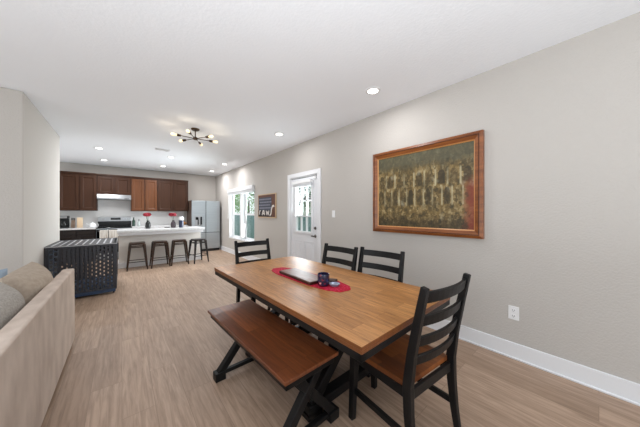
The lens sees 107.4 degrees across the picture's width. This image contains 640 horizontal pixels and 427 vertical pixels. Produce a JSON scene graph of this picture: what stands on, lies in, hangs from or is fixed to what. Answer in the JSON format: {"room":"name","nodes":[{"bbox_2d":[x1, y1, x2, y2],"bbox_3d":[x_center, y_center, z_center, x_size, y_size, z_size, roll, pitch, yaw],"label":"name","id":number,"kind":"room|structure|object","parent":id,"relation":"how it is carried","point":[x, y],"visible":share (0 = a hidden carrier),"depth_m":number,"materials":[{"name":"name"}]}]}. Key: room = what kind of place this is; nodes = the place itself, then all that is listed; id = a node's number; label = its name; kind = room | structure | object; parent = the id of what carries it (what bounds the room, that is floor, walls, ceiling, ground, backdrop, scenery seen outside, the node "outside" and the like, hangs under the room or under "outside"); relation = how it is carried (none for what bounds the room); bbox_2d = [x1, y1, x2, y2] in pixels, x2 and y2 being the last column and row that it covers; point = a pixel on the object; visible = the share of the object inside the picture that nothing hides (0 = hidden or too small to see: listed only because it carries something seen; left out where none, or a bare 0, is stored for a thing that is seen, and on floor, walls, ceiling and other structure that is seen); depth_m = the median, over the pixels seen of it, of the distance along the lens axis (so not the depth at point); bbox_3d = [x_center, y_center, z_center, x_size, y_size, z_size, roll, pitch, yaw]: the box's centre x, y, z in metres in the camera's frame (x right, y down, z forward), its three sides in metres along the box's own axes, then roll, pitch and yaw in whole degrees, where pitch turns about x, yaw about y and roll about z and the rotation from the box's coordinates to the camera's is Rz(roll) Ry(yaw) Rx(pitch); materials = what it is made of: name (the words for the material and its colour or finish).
{"room":"dining room","nodes":[
{"label":"dining room","id":0,"kind":"room"},
{"bbox_2d":[0,87,59,274],"bbox_3d":[-5.440,-0.030,2.367,3.530,2.740,2.070,0,0,-40],"label":"wall","id":1,"kind":"structure","parent":0,"point":[29,145],"depth_m":2.80,"materials":[{"name":"grey paint"}]},
{"bbox_2d":[60,162,214,227],"bbox_3d":[-6.819,-0.030,6.822,7.161,2.740,0.158,0,0,-40],"label":"wall","id":2,"kind":"structure","parent":0,"point":[200,187],"depth_m":7.52,"materials":[{"name":"grey paint"}]},
{"bbox_2d":[60,171,97,210],"bbox_3d":[-6.737,-0.588,6.564,0.753,1.055,0.357,0,0,-40],"label":"upper cabinet","id":3,"kind":"object","parent":2,"relation":"attached to","point":[78,190],"visible":0.93,"depth_m":6.45,"materials":[{"name":"brown wood"}]},
{"bbox_2d":[97,173,130,194],"bbox_3d":[-6.159,-0.823,7.050,0.753,0.585,0.357,0,0,-40],"label":"upper cabinet","id":4,"kind":"object","parent":2,"relation":"attached to","point":[106,183],"visible":0.98,"depth_m":6.91,"materials":[{"name":"brown wood"}]},
{"bbox_2d":[97,194,130,200],"bbox_3d":[-6.113,-0.454,7.000,0.744,0.148,0.492,0,0,-40],"label":"range hood","id":5,"kind":"object","parent":4,"relation":"attached to","point":[99,196],"visible":1,"depth_m":6.81,"materials":[{"name":"silver metal"}]},
{"bbox_2d":[131,176,157,210],"bbox_3d":[-5.614,-0.583,7.510,0.668,1.065,0.357,0,0,-40],"label":"upper cabinet","id":6,"kind":"object","parent":2,"relation":"attached to","point":[143,189],"visible":1,"depth_m":7.37,"materials":[{"name":"brown wood"}]},
{"bbox_2d":[157,178,187,210],"bbox_3d":[-5.020,-0.583,8.011,0.883,1.065,0.357,0,0,-40],"label":"upper cabinet","id":7,"kind":"object","parent":2,"relation":"attached to","point":[172,195],"visible":1,"depth_m":7.87,"materials":[{"name":"brown wood"}]},
{"bbox_2d":[0,0,639,175],"bbox_3d":[-2.600,-1.450,1.791,7.531,0.100,13.290,0,0,-40],"label":"ceiling","id":8,"kind":"structure","parent":0,"point":[119,77],"depth_m":2.16,"materials":[{"name":"white paint"}]},
{"bbox_2d":[171,128,217,145],"bbox_3d":[-2.080,-1.305,3.922,0.695,0.190,0.654,0,0,-40],"label":"chandelier","id":9,"kind":"object","parent":8,"relation":"hanging from","point":[192,129],"visible":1,"depth_m":3.89,"materials":[{"name":"brown metal"}]},
{"bbox_2d":[274,132,283,135],"bbox_3d":[-0.725,-1.395,4.175,0.172,0.010,0.172,0,0,-40],"label":"recessed light","id":10,"kind":"object","parent":8,"relation":"in","point":[276,133],"visible":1,"depth_m":4.16,"materials":[{"name":"white"}]},
{"bbox_2d":[365,87,380,94],"bbox_3d":[0.606,-1.395,2.695,0.172,0.010,0.172,0,0,-40],"label":"recessed light","id":11,"kind":"object","parent":8,"relation":"in","point":[371,90],"visible":1,"depth_m":2.68,"materials":[{"name":"white paint"}]},
{"bbox_2d":[368,89,377,93],"bbox_3d":[0.606,-1.395,2.695,0.114,0.004,0.114,0,0,-40],"label":"diffuser","id":12,"kind":"object","parent":11,"relation":"attached to","point":[370,91],"depth_m":2.70,"materials":[{"name":"white"}]},
{"bbox_2d":[41,249,639,426],"bbox_3d":[-2.600,1.380,1.791,7.531,0.080,13.290,0,0,-40],"label":"floor","id":13,"kind":"structure","parent":0,"point":[146,352],"depth_m":1.86,"materials":[{"name":"wood"}]},
{"bbox_2d":[0,268,74,426],"bbox_3d":[-1.882,0.955,0.922,0.950,0.770,3.135,0,0,-40],"label":"sofa","id":14,"kind":"object","parent":13,"relation":"on","point":[36,343],"visible":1,"depth_m":1.35,"materials":[{"name":"beige fabric"}]},
{"bbox_2d":[0,268,7,277],"bbox_3d":[-2.756,0.685,1.839,0.174,0.418,0.412,0,0,32],"label":"throw pillow","id":15,"kind":"object","parent":14,"relation":"on","point":[3,272],"visible":0.21,"depth_m":1.99,"materials":[{"name":"blue fabric"}]},
{"bbox_2d":[0,282,25,329],"bbox_3d":[-1.887,0.675,1.313,0.289,0.450,0.744,0,0,-37],"label":"cushion","id":16,"kind":"object","parent":14,"relation":"on","point":[12,301],"visible":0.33,"depth_m":1.38,"materials":[{"name":"grey fabric"}]},
{"bbox_2d":[0,262,53,304],"bbox_3d":[-2.343,0.672,1.903,0.304,0.460,0.713,0,0,-42],"label":"cushion","id":17,"kind":"object","parent":14,"relation":"on","point":[30,279],"visible":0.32,"depth_m":1.76,"materials":[{"name":"grey fabric"}]},
{"bbox_2d":[60,229,96,263],"bbox_3d":[-6.646,0.897,6.457,0.755,0.885,0.620,0,0,-40],"label":"base cabinet","id":18,"kind":"object","parent":13,"relation":"on","point":[90,233],"visible":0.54,"depth_m":6.25,"materials":[{"name":"black"}]},
{"bbox_2d":[60,227,96,229],"bbox_3d":[-6.640,0.434,6.449,0.755,0.039,0.641,0,0,-40],"label":"countertop","id":19,"kind":"structure","parent":18,"relation":"on","point":[75,228],"depth_m":6.23,"materials":[{"name":"white stone"}]},
{"bbox_2d":[60,216,69,227],"bbox_3d":[-6.862,0.249,6.298,0.180,0.330,0.244,0,0,-40],"label":"coffee maker","id":20,"kind":"object","parent":19,"relation":"on","point":[64,220],"visible":0.76,"depth_m":6.25,"materials":[{"name":"black"}]},
{"bbox_2d":[71,218,74,227],"bbox_3d":[-6.750,0.278,6.428,0.074,0.273,0.169,0,0,-40],"label":"knife block","id":21,"kind":"object","parent":19,"relation":"on","point":[72,219],"visible":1,"depth_m":6.38,"materials":[{"name":"brown wood"}]},
{"bbox_2d":[77,218,82,227],"bbox_3d":[-6.677,0.275,6.535,0.120,0.280,0.024,0,0,-40],"label":"chopping board","id":22,"kind":"object","parent":19,"relation":"on","point":[79,220],"visible":1,"depth_m":6.53,"materials":[{"name":"beige wood"}]},
{"bbox_2d":[86,222,98,227],"bbox_3d":[-6.382,0.336,6.588,0.160,0.158,0.219,0,0,15],"label":"kettle","id":23,"kind":"object","parent":19,"relation":"on","point":[91,225],"visible":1,"depth_m":6.54,"materials":[{"name":"white ceramic"}]},
{"bbox_2d":[44,238,117,296],"bbox_3d":[-4.058,0.921,4.074,0.824,0.837,1.080,0,0,-40],"label":"dog crate","id":24,"kind":"object","parent":13,"relation":"on","point":[86,284],"visible":0.8,"depth_m":3.78,"materials":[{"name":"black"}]},
{"bbox_2d":[49,249,57,277],"bbox_3d":[-3.959,0.887,3.490,0.092,0.686,0.006,0,0,-40],"label":"grille","id":25,"kind":"object","parent":24,"relation":"attached to","point":[49,249],"depth_m":3.49,"materials":[{"name":"black"}]},
{"bbox_2d":[75,276,112,291],"bbox_3d":[-4.061,1.252,4.078,0.724,0.025,0.970,0,0,-40],"label":"tray","id":26,"kind":"object","parent":24,"relation":"on","point":[111,285],"depth_m":4.03,"materials":[{"name":"black"}]},
{"bbox_2d":[96,217,131,259],"bbox_3d":[-6.032,0.718,6.912,0.764,1.185,0.675,0,0,-40],"label":"range cooker","id":27,"kind":"object","parent":13,"relation":"on","point":[105,223],"visible":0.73,"depth_m":6.97,"materials":[{"name":"silver metal"}]},
{"bbox_2d":[100,230,107,237],"bbox_3d":[-5.983,0.662,6.504,0.172,0.355,0.060,0,0,-40],"label":"dish towel","id":28,"kind":"object","parent":27,"relation":"hanging from","point":[103,233],"visible":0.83,"depth_m":6.50,"materials":[{"name":"white fabric"}]},
{"bbox_2d":[109,230,117,237],"bbox_3d":[-5.829,0.672,6.634,0.206,0.375,0.059,0,0,-40],"label":"dish towel","id":29,"kind":"object","parent":27,"relation":"hanging from","point":[112,233],"visible":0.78,"depth_m":6.62,"materials":[{"name":"white fabric"}]},
{"bbox_2d":[96,226,131,228],"bbox_3d":[-6.044,0.426,6.925,0.764,0.016,0.620,0,0,-40],"label":"cooktop","id":30,"kind":"object","parent":27,"relation":"in","point":[99,227],"depth_m":6.78,"materials":[{"name":"black glass"}]},
{"bbox_2d":[126,241,147,271],"bbox_3d":[-4.362,1.026,5.609,0.403,0.631,0.384,0,0,-40],"label":"counter stool","id":31,"kind":"object","parent":13,"relation":"on","point":[142,244],"visible":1,"depth_m":5.57,"materials":[{"name":"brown metal"}]},
{"bbox_2d":[149,240,170,268],"bbox_3d":[-4.012,1.026,5.891,0.403,0.631,0.384,0,0,-41],"label":"counter stool","id":32,"kind":"object","parent":13,"relation":"on","point":[165,242],"visible":1,"depth_m":5.86,"materials":[{"name":"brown metal"}]},
{"bbox_2d":[117,226,204,268],"bbox_3d":[-4.234,0.877,6.325,1.855,0.925,0.970,0,0,-40],"label":"kitchen island","id":33,"kind":"object","parent":13,"relation":"on","point":[126,235],"visible":0.83,"depth_m":6.06,"materials":[{"name":"white paint"}]},
{"bbox_2d":[143,213,150,228],"bbox_3d":[-4.530,0.205,6.156,0.190,0.418,0.178,0,0,-40],"label":"flower vase","id":34,"kind":"object","parent":33,"relation":"on","point":[147,224],"visible":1,"depth_m":6.11,"materials":[{"name":"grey glass"}]},
{"bbox_2d":[169,213,176,227],"bbox_3d":[-4.080,0.205,6.514,0.219,0.418,0.156,0,0,12],"label":"flower vase","id":35,"kind":"object","parent":33,"relation":"on","point":[173,224],"visible":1,"depth_m":6.48,"materials":[{"name":"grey glass"}]},
{"bbox_2d":[179,217,183,227],"bbox_3d":[-3.893,0.262,6.592,0.124,0.305,0.124,0,0,-40],"label":"tumbler","id":36,"kind":"object","parent":33,"relation":"on","point":[181,219],"visible":1,"depth_m":6.55,"materials":[{"name":"blue"}]},
{"bbox_2d":[170,239,188,265],"bbox_3d":[-3.682,1.026,6.155,0.403,0.631,0.384,0,0,-37],"label":"counter stool","id":37,"kind":"object","parent":13,"relation":"on","point":[183,241],"visible":0.96,"depth_m":6.11,"materials":[{"name":"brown metal"}]},
{"bbox_2d":[187,238,208,263],"bbox_3d":[-3.311,1.026,6.390,0.384,0.631,0.403,0,0,36],"label":"counter stool","id":38,"kind":"object","parent":13,"relation":"on","point":[195,240],"visible":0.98,"depth_m":6.34,"materials":[{"name":"brown metal"}]},
{"bbox_2d":[187,200,219,251],"bbox_3d":[-4.174,0.463,8.418,0.910,1.755,0.767,0,0,-40],"label":"refrigerator","id":39,"kind":"object","parent":13,"relation":"on","point":[206,214],"visible":0.84,"depth_m":8.18,"materials":[{"name":"silver metal"}]},
{"bbox_2d":[234,238,288,321],"bbox_3d":[-0.738,0.849,2.932,0.480,0.986,0.570,0,0,-40],"label":"dining chair","id":40,"kind":"object","parent":13,"relation":"on","point":[263,242],"visible":0.34,"depth_m":3.07,"materials":[{"name":"black paint"}]},
{"bbox_2d":[208,299,338,426],"bbox_3d":[-0.449,1.110,1.805,0.490,0.460,1.236,0,0,-43],"label":"bench","id":41,"kind":"object","parent":13,"relation":"on","point":[291,356],"visible":1,"depth_m":1.53,"materials":[{"name":"brown wood"}]},
{"bbox_2d":[290,243,357,342],"bbox_3d":[0.041,0.849,2.431,0.570,0.986,0.480,0,0,-43],"label":"dining chair","id":42,"kind":"object","parent":13,"relation":"on","point":[354,252],"visible":0.22,"depth_m":2.57,"materials":[{"name":"black paint"}]},
{"bbox_2d":[214,256,449,422],"bbox_3d":[-0.094,0.960,2.080,0.998,0.760,1.967,0,0,-41],"label":"dining table","id":43,"kind":"object","parent":13,"relation":"on","point":[359,322],"visible":0.74,"depth_m":1.58,"materials":[{"name":"brown wood"}]},
{"bbox_2d":[272,267,350,291],"bbox_3d":[-0.126,0.578,2.097,0.266,0.004,0.976,0,0,-43],"label":"table runner","id":44,"kind":"object","parent":43,"relation":"on","point":[342,287],"visible":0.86,"depth_m":1.85,"materials":[{"name":"red fabric"}]},
{"bbox_2d":[279,268,317,284],"bbox_3d":[-0.163,0.563,2.105,0.184,0.026,0.490,0,0,-39],"label":"serving board","id":45,"kind":"object","parent":44,"relation":"on","point":[308,278],"visible":0.76,"depth_m":2.06,"materials":[{"name":"brown wood"}]},
{"bbox_2d":[317,272,328,286],"bbox_3d":[0.027,0.529,1.864,0.096,0.095,0.096,0,0,-40],"label":"candle jar","id":46,"kind":"object","parent":44,"relation":"on","point":[322,277],"visible":1,"depth_m":1.83,"materials":[{"name":"glass"}]},
{"bbox_2d":[329,278,337,282],"bbox_3d":[0.092,0.565,1.954,0.090,0.022,0.070,0,0,25],"label":"wooden block","id":47,"kind":"object","parent":44,"relation":"on","point":[330,279],"visible":0.44,"depth_m":1.94,"materials":[{"name":"brown wood"}]},
{"bbox_2d":[329,282,339,286],"bbox_3d":[0.115,0.567,1.855,0.088,0.018,0.088,0,0,-40],"label":"dish","id":48,"kind":"object","parent":44,"relation":"on","point":[333,284],"visible":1,"depth_m":1.86,"materials":[{"name":"white ceramic"}]},
{"bbox_2d":[328,247,404,388],"bbox_3d":[0.430,0.849,2.140,0.480,0.986,0.570,0,0,44],"label":"dining chair","id":49,"kind":"object","parent":13,"relation":"on","point":[396,256],"visible":0.26,"depth_m":2.27,"materials":[{"name":"black paint"}]},
{"bbox_2d":[348,273,470,426],"bbox_3d":[0.535,0.849,1.457,0.480,0.986,0.570,0,0,-35],"label":"dining chair","id":50,"kind":"object","parent":13,"relation":"on","point":[404,362],"visible":0.88,"depth_m":1.32,"materials":[{"name":"black paint"}]},
{"bbox_3d":[-5.209,0.898,7.668,1.465,0.885,0.620,0,0,-40],"label":"base cabinet","id":51,"kind":"object","parent":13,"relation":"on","visible":0},
{"bbox_2d":[132,225,187,227],"bbox_3d":[-5.199,0.434,7.664,1.475,0.039,0.641,0,0,-40],"label":"countertop","id":52,"kind":"structure","parent":51,"relation":"on","point":[143,226],"depth_m":7.46,"materials":[{"name":"white stone"}]},
{"bbox_2d":[215,12,639,383],"bbox_3d":[0.150,-0.030,4.239,0.170,2.740,13.090,0,0,-40],"label":"wall","id":53,"kind":"structure","parent":0,"point":[560,122],"depth_m":2.08,"materials":[{"name":"grey paint"}]},
{"bbox_2d":[229,193,253,241],"bbox_3d":[-2.357,0.065,7.201,0.177,1.550,2.010,0,0,-40],"label":"window","id":54,"kind":"structure","parent":53,"relation":"in","point":[243,213],"depth_m":7.16,"materials":[{"name":"white paint"}]},
{"bbox_2d":[227,185,254,208],"bbox_3d":[-2.442,-0.285,7.128,0.068,0.950,1.990,0,0,-40],"label":"window blind","id":55,"kind":"object","parent":54,"relation":"attached to","point":[250,188],"visible":1,"depth_m":6.99,"materials":[{"name":"white paint"}]},
{"bbox_2d":[258,193,275,217],"bbox_3d":[-1.323,-0.170,5.829,0.030,0.594,0.934,0,0,-40],"label":"wall sign","id":56,"kind":"object","parent":53,"relation":"attached to","point":[266,203],"visible":1,"depth_m":5.79,"materials":[{"name":"black wood"}]},
{"bbox_2d":[287,168,320,262],"bbox_3d":[-0.286,0.265,4.725,0.170,2.150,1.105,0,0,-40],"label":"trim","id":57,"kind":"structure","parent":53,"relation":"attached to","point":[317,172],"depth_m":4.50,"materials":[{"name":"white paint"}]},
{"bbox_2d":[292,175,316,261],"bbox_3d":[-0.328,0.312,4.689,0.105,2.032,0.877,0,0,-40],"label":"door","id":58,"kind":"structure","parent":53,"relation":"in","point":[304,243],"depth_m":4.64,"materials":[{"name":"white paint"}]},
{"bbox_2d":[292,179,312,191],"bbox_3d":[-0.365,-0.323,4.658,0.069,0.625,0.637,0,0,-40],"label":"door blind","id":59,"kind":"object","parent":58,"relation":"attached to","point":[302,183],"visible":1,"depth_m":4.62,"materials":[{"name":"white fabric"}]},
{"bbox_2d":[373,130,483,238],"bbox_3d":[1.189,-0.280,2.833,0.051,1.080,1.333,0,0,-40],"label":"framed painting","id":60,"kind":"object","parent":53,"relation":"attached to","point":[436,188],"visible":1,"depth_m":2.71,"materials":[{"name":"painted canvas"},{"name":"reddish brown wood"}]},
{"bbox_2d":[219,245,639,405],"bbox_3d":[0.127,1.266,4.122,0.016,0.148,12.940,0,0,-40],"label":"baseboard","id":61,"kind":"structure","parent":53,"relation":"attached to","point":[630,390],"depth_m":1.96,"materials":[{"name":"white paint"}]},
{"bbox_2d":[508,305,518,320],"bbox_3d":[1.781,0.923,2.162,0.010,0.124,0.078,0,0,-40],"label":"wall outlet","id":62,"kind":"object","parent":53,"relation":"attached to","point":[513,312],"visible":1,"depth_m":2.16,"materials":[{"name":"white plastic"}]},
{"label":"outside","id":63,"kind":"structure","parent":0,"visible":0},
{"bbox_3d":[-1.134,2.015,16.044,13.059,0.150,42.000,0,0,-40],"label":"lawn","id":64,"kind":"structure","parent":63,"visible":0},
{"bbox_2d":[235,193,253,212],"bbox_3d":[-6.485,-0.876,21.631,5.116,5.638,5.139,0,0,-40],"label":"tree","id":65,"kind":"object","parent":64,"relation":"on","point":[249,197],"visible":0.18,"depth_m":21.51,"materials":[{"name":"green plant"}]},
{"bbox_2d":[235,215,310,238],"bbox_3d":[-1.432,1.020,12.592,0.062,1.740,27.105,0,0,-40],"label":"fence","id":66,"kind":"object","parent":64,"relation":"on","point":[250,218],"visible":0.06,"depth_m":16.58,"materials":[{"name":"white"}]},
{"bbox_2d":[298,194,310,215],"bbox_3d":[2.450,-0.260,20.371,4.800,4.400,8.600,0,0,-40],"label":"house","id":67,"kind":"structure","parent":64,"relation":"on","point":[309,198],"depth_m":21.77,"materials":[{"name":"white"}]},
{"bbox_2d":[298,186,310,213],"bbox_3d":[-0.155,-1.030,14.769,4.359,5.946,3.978,0,0,-40],"label":"tree","id":68,"kind":"object","parent":64,"relation":"on","point":[305,186],"visible":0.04,"depth_m":13.62,"materials":[{"name":"green plant"}]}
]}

